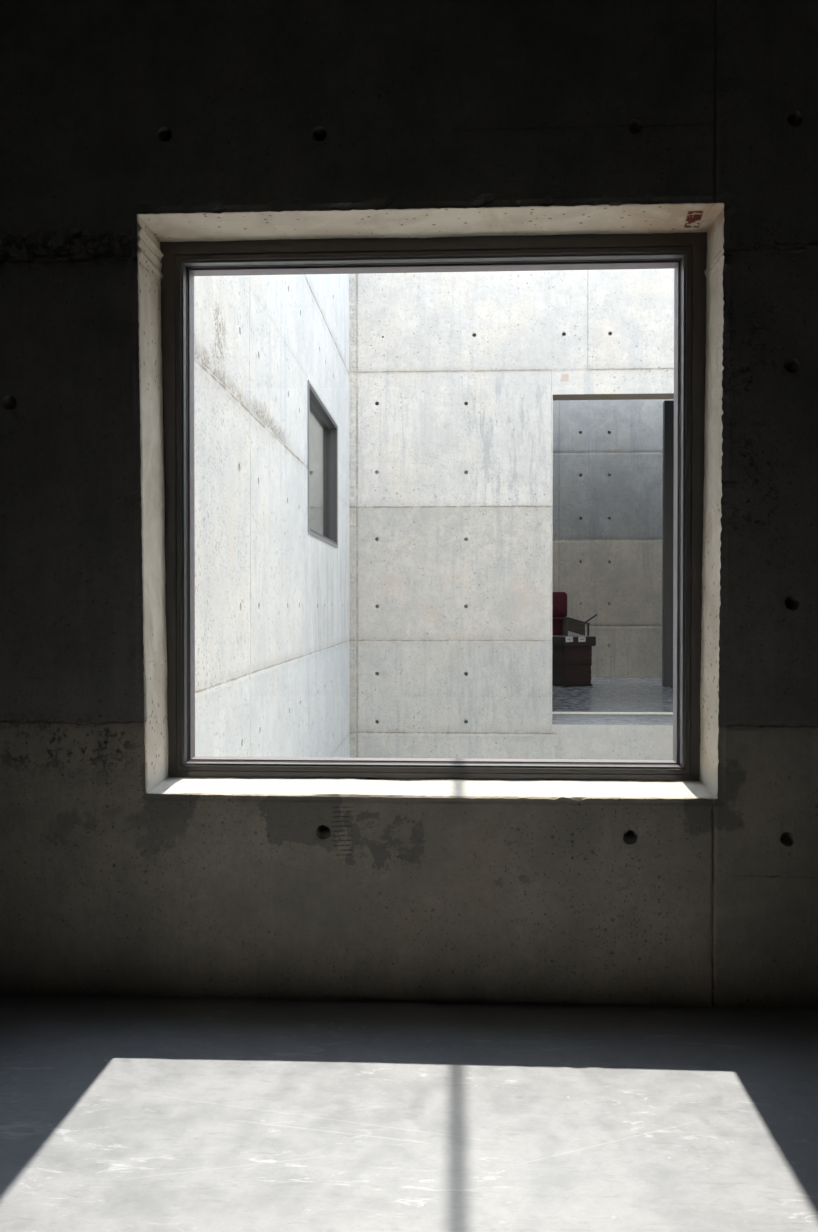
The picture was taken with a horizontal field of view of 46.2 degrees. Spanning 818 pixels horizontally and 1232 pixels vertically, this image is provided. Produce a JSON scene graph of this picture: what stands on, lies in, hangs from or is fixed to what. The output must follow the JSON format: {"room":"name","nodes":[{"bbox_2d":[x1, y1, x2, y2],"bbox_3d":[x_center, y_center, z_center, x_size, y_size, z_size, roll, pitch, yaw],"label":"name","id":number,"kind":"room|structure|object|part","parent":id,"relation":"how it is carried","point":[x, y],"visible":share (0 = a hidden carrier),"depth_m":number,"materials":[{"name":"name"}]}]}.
{"room":"empty concrete room","nodes":[
{"label":"empty concrete room","id":0,"kind":"room"},
{"bbox_2d":[194,274,349,757],"bbox_3d":[-0.786,-1.359,5.671,0.258,5.800,5.815,0,1,3],"label":"wall","id":1,"kind":"structure","parent":0,"point":[272,597],"depth_m":4.83,"materials":[{"name":"concrete"}]},
{"bbox_2d":[308,380,337,547],"bbox_3d":[-0.645,-1.023,6.872,0.090,0.974,1.542,0,1,3],"label":"window","id":2,"kind":"structure","parent":1,"relation":"in","point":[315,403],"depth_m":7.54,"materials":[{"name":"grey metal"}]},
{"bbox_3d":[-0.663,-1.023,6.872,0.006,0.882,1.450,0,1,3],"label":"pane","id":3,"kind":"part","parent":2,"relation":"part of","materials":[{"name":"clear glass"}]},
{"bbox_2d":[0,0,817,1008],"bbox_3d":[0.118,-1.127,2.555,9.200,5.400,0.332,0,1,3],"label":"wall","id":4,"kind":"structure","parent":0,"point":[128,127],"depth_m":2.42,"materials":[{"name":"concrete"}]},
{"bbox_2d":[160,232,706,780],"bbox_3d":[0.061,-0.282,2.663,1.489,1.507,0.119,0,1,3],"label":"window","id":5,"kind":"structure","parent":4,"relation":"in","point":[685,253],"depth_m":2.62,"materials":[{"name":"metal"}]},
{"bbox_2d":[0,994,817,1231],"bbox_3d":[-0.064,1.114,-1.372,9.200,0.200,7.630,0,1,3],"label":"floor","id":6,"kind":"structure","parent":0,"point":[118,1113],"depth_m":1.89,"materials":[{"name":"concrete"}]},
{"bbox_2d":[349,269,673,759],"bbox_3d":[1.609,-1.290,8.584,4.775,5.600,0.276,0,1,3],"label":"wall","id":7,"kind":"structure","parent":0,"point":[455,378],"depth_m":8.52,"materials":[{"name":"concrete"}]},
{"bbox_2d":[552,678,672,717],"bbox_3d":[2.313,1.008,11.137,7.600,0.250,4.360,0,1,3],"label":"floor","id":8,"kind":"structure","parent":0,"point":[606,694],"depth_m":10.36,"materials":[{"name":"concrete"}]},
{"bbox_2d":[552,592,566,634],"bbox_3d":[1.840,0.278,12.623,0.450,1.181,0.500,0,1,3],"label":"upholstered chair","id":9,"kind":"object","parent":8,"relation":"on","point":[559,599],"visible":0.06,"depth_m":12.37,"materials":[{"name":"fabric"}]},
{"bbox_3d":[1.830,0.199,12.404,0.426,0.342,0.056,0,1,3],"label":"backrest","id":10,"kind":"part","parent":9,"relation":"part of","materials":[{"name":"fabric"}]},
{"bbox_3d":[1.830,-0.143,12.398,0.430,0.336,0.060,0,1,3],"label":"backrest","id":11,"kind":"part","parent":9,"relation":"part of","materials":[{"name":"fabric"}]},
{"bbox_2d":[552,635,595,686],"bbox_3d":[2.029,0.561,12.095,0.479,0.624,0.488,0,1,-21],"label":"wooden chest","id":12,"kind":"object","parent":8,"relation":"on","point":[571,654],"visible":0.8,"depth_m":11.91,"materials":[{"name":"brown wood"}]},
{"bbox_3d":[2.028,0.312,12.094,0.475,0.122,0.480,0,1,-21],"label":"lid","id":13,"kind":"part","parent":12,"relation":"part of","materials":[{"name":"grey wood"}]},
{"bbox_2d":[562,614,596,635],"bbox_3d":[2.158,0.111,12.086,0.428,0.277,0.240,0,1,3],"label":"wooden stool","id":14,"kind":"object","parent":12,"relation":"on","point":[568,624],"visible":0.99,"depth_m":11.99,"materials":[{"name":"wood"}]},
{"bbox_3d":[2.129,0.059,12.086,0.274,0.092,0.240,0,1,3],"label":"seat","id":15,"kind":"part","parent":14,"relation":"part of","materials":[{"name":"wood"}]},
{"bbox_2d":[552,712,672,714],"bbox_3d":[3.312,0.910,8.903,5.400,0.018,0.028,0,1,3],"label":"trim","id":16,"kind":"structure","parent":8,"relation":"on","point":[665,713],"depth_m":8.95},
{"bbox_2d":[662,400,673,686],"bbox_3d":[4.154,-0.888,11.813,2.015,3.528,0.100,0,1,3],"label":"column","id":17,"kind":"structure","parent":8,"relation":"on","point":[668,406],"depth_m":11.81,"materials":[{"name":"grey concrete"}]},
{"bbox_2d":[552,718,672,724],"bbox_3d":[2.317,1.059,8.715,2.065,0.200,0.478,0,1,3],"label":"window sill","id":18,"kind":"structure","parent":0,"point":[555,721],"depth_m":8.71,"materials":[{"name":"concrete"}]},
{"bbox_2d":[552,399,673,677],"bbox_3d":[2.417,-2.240,13.377,7.600,6.600,0.206,0,1,3],"label":"wall","id":19,"kind":"structure","parent":0,"point":[608,454],"depth_m":13.27,"materials":[{"name":"concrete"}]}
]}

